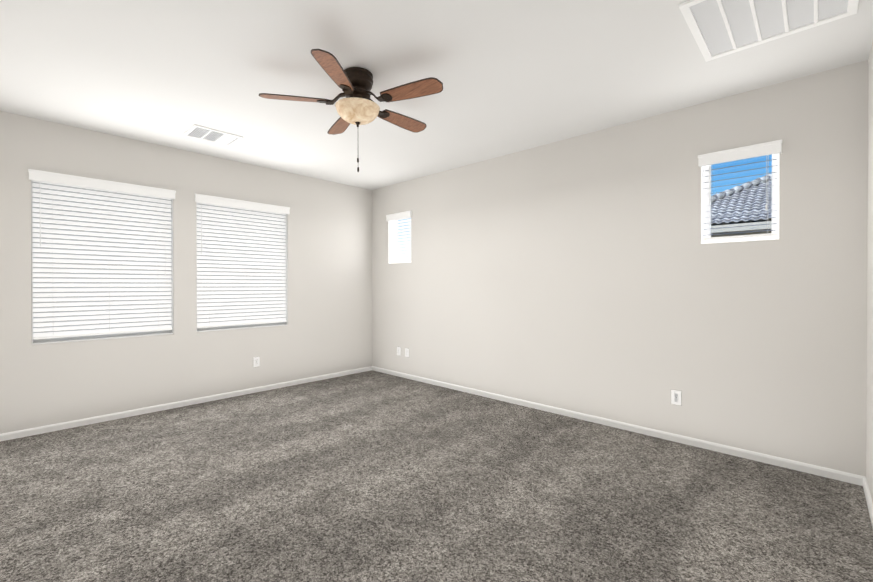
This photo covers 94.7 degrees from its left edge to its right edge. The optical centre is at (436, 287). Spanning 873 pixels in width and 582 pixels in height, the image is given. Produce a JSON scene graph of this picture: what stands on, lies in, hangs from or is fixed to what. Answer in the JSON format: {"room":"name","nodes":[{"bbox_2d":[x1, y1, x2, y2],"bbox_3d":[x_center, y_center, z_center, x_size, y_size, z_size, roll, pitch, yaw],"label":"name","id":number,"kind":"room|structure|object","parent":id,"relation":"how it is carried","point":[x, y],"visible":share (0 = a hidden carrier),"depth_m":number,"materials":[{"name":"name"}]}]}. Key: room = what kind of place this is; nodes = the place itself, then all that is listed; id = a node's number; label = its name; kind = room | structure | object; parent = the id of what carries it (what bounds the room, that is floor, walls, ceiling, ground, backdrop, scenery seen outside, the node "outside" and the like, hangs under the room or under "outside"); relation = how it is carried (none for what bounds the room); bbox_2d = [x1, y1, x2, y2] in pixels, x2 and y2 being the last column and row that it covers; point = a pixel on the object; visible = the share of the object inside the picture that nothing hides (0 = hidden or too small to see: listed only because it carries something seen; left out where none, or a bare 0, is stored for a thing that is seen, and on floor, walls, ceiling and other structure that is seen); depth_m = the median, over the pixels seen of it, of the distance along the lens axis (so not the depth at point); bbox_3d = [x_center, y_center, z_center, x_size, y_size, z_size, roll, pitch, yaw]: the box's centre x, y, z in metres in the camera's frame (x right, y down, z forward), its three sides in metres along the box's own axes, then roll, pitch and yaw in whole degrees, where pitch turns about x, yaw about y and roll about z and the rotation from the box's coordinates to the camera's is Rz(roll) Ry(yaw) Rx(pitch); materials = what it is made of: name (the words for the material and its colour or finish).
{"room":"empty bedroom","nodes":[
{"label":"empty bedroom","id":0,"kind":"room"},
{"bbox_2d":[0,111,371,433],"bbox_3d":[-2.552,-0.096,4.472,0.160,2.700,4.770,0,0,43],"label":"wall","id":1,"kind":"structure","parent":0,"point":[327,329],"depth_m":4.21,"materials":[{"name":"beige paint"}]},
{"bbox_2d":[31,180,173,344],"bbox_3d":[-3.137,-0.250,3.841,0.136,1.482,1.037,0,0,43],"label":"window","id":2,"kind":"structure","parent":1,"relation":"in","point":[89,338],"depth_m":3.75,"materials":[{"name":"white plastic"}]},
{"bbox_2d":[28,169,175,339],"bbox_3d":[-3.098,-0.275,3.804,0.095,1.444,1.072,0,0,43],"label":"window blind","id":3,"kind":"object","parent":2,"relation":"attached to","point":[102,257],"visible":0.98,"depth_m":3.76,"materials":[{"name":"white plastic"}]},
{"bbox_2d":[0,366,371,441],"bbox_3d":[-2.489,1.225,4.419,0.014,0.060,4.450,0,0,43],"label":"baseboard","id":4,"kind":"structure","parent":1,"relation":"attached to","point":[64,425],"depth_m":4.07,"materials":[{"name":"white wood"}]},
{"bbox_2d":[196,202,287,331],"bbox_3d":[-2.282,-0.255,4.745,0.136,1.482,1.027,0,0,43],"label":"window","id":5,"kind":"structure","parent":1,"relation":"in","point":[207,329],"depth_m":4.82,"materials":[{"name":"white plastic"}]},
{"bbox_2d":[195,193,289,327],"bbox_3d":[-2.243,-0.279,4.709,0.095,1.444,1.062,0,0,43],"label":"window blind","id":6,"kind":"object","parent":5,"relation":"attached to","point":[241,262],"visible":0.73,"depth_m":4.68,"materials":[{"name":"white plastic"}]},
{"bbox_2d":[253,356,259,366],"bbox_3d":[-2.144,0.891,4.786,0.008,0.120,0.076,0,0,43],"label":"electrical outlet","id":7,"kind":"object","parent":1,"relation":"attached to","point":[256,361],"visible":1,"depth_m":4.78,"materials":[{"name":"white plastic"}]},
{"bbox_2d":[0,370,872,581],"bbox_3d":[-0.647,1.313,2.680,5.400,0.100,4.770,0,0,43],"label":"floor","id":8,"kind":"structure","parent":0,"point":[371,476],"depth_m":2.38,"materials":[{"name":"carpet"}]},
{"bbox_2d":[0,0,872,189],"bbox_3d":[-0.647,-1.497,2.666,5.400,0.120,4.770,0,0,43],"label":"ceiling","id":9,"kind":"structure","parent":0,"point":[513,76],"depth_m":2.65,"materials":[{"name":"white paint"}]},
{"bbox_2d":[183,124,243,146],"bbox_3d":[-2.127,-1.436,3.830,0.360,0.011,0.420,0,0,43],"label":"ceiling vent","id":10,"kind":"object","parent":9,"relation":"in","point":[195,131],"visible":0.98,"depth_m":3.82,"materials":[{"name":"white metal"}]},
{"bbox_2d":[259,49,442,171],"bbox_3d":[-0.495,-1.106,2.756,1.199,0.662,1.153,0,0,43],"label":"ceiling fan","id":11,"kind":"object","parent":9,"relation":"attached to","point":[357,106],"visible":0.98,"depth_m":2.62,"materials":[{"name":"brown wood"}]},
{"bbox_2d":[679,0,858,61],"bbox_3d":[1.704,-1.426,2.061,0.660,0.014,0.690,0,0,43],"label":"ceiling vent","id":12,"kind":"object","parent":9,"relation":"in","point":[719,28],"visible":1,"depth_m":2.14,"materials":[{"name":"white metal"}]},
{"bbox_2d":[372,60,867,476],"bbox_3d":[0.994,-0.095,4.293,5.240,2.700,0.160,0,0,43],"label":"wall","id":13,"kind":"structure","parent":0,"point":[589,273],"depth_m":3.37,"materials":[{"name":"beige paint"}]},
{"bbox_2d":[397,347,400,355],"bbox_3d":[-0.529,0.896,5.621,0.076,0.120,0.008,0,0,43],"label":"electrical outlet","id":14,"kind":"object","parent":13,"relation":"attached to","point":[399,351],"visible":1,"depth_m":5.61,"materials":[{"name":"white plastic"}]},
{"bbox_2d":[389,219,410,263],"bbox_3d":[-0.469,-0.682,5.661,0.477,0.687,0.136,0,0,43],"label":"window","id":15,"kind":"structure","parent":13,"relation":"in","point":[393,245],"depth_m":5.78,"materials":[{"name":"white plastic"}]},
{"bbox_2d":[386,211,411,261],"bbox_3d":[-0.506,-0.696,5.622,0.512,0.670,0.095,0,0,43],"label":"window blind","id":16,"kind":"object","parent":15,"relation":"attached to","point":[398,255],"visible":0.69,"depth_m":5.63,"materials":[{"name":"white plastic"}]},
{"bbox_2d":[405,348,408,356],"bbox_3d":[-0.405,0.897,5.504,0.076,0.120,0.008,0,0,43],"label":"electrical outlet","id":17,"kind":"object","parent":13,"relation":"attached to","point":[406,352],"visible":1,"depth_m":5.50,"materials":[{"name":"white plastic"}]},
{"bbox_2d":[372,366,864,485],"bbox_3d":[0.876,1.225,4.292,5.080,0.060,0.014,0,0,43],"label":"baseboard","id":18,"kind":"structure","parent":13,"relation":"attached to","point":[799,466],"depth_m":3.32,"materials":[{"name":"white wood"}]},
{"bbox_2d":[671,389,681,405],"bbox_3d":[1.954,0.900,3.276,0.076,0.120,0.008,0,0,43],"label":"electrical outlet","id":19,"kind":"object","parent":13,"relation":"attached to","point":[676,397],"visible":1,"depth_m":3.27,"materials":[{"name":"white plastic"}]},
{"bbox_2d":[701,153,778,243],"bbox_3d":[2.297,-0.682,3.048,0.467,0.685,0.136,0,0,43],"label":"window","id":20,"kind":"structure","parent":13,"relation":"in","point":[705,198],"depth_m":3.09,"materials":[{"name":"white plastic"}]},
{"bbox_2d":[698,140,781,240],"bbox_3d":[2.260,-0.698,3.009,0.502,0.664,0.095,0,0,43],"label":"window blind","id":21,"kind":"object","parent":20,"relation":"attached to","point":[753,151],"visible":1,"depth_m":2.97,"materials":[{"name":"white plastic"}]},
{"bbox_2d":[866,41,872,501],"bbox_3d":[1.202,-0.077,0.815,0.160,2.700,4.610,0,0,43],"label":"wall","id":22,"kind":"structure","parent":0,"point":[869,420],"depth_m":2.40,"materials":[{"name":"beige paint"}]},
{"bbox_2d":[863,477,872,527],"bbox_3d":[1.194,1.242,0.940,0.014,0.060,4.450,0,0,43],"label":"baseboard","id":23,"kind":"structure","parent":22,"relation":"attached to","point":[868,497],"depth_m":2.32,"materials":[{"name":"white wood"}]},
{"label":"outside","id":24,"kind":"structure","parent":0,"visible":0},
{"bbox_2d":[711,174,771,236],"bbox_3d":[14.373,-1.190,12.843,10.061,6.004,17.026,0,0,43],"label":"neighbouring house","id":25,"kind":"structure","parent":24,"point":[754,191],"depth_m":9.29,"materials":[{"name":"tile"}]}
]}

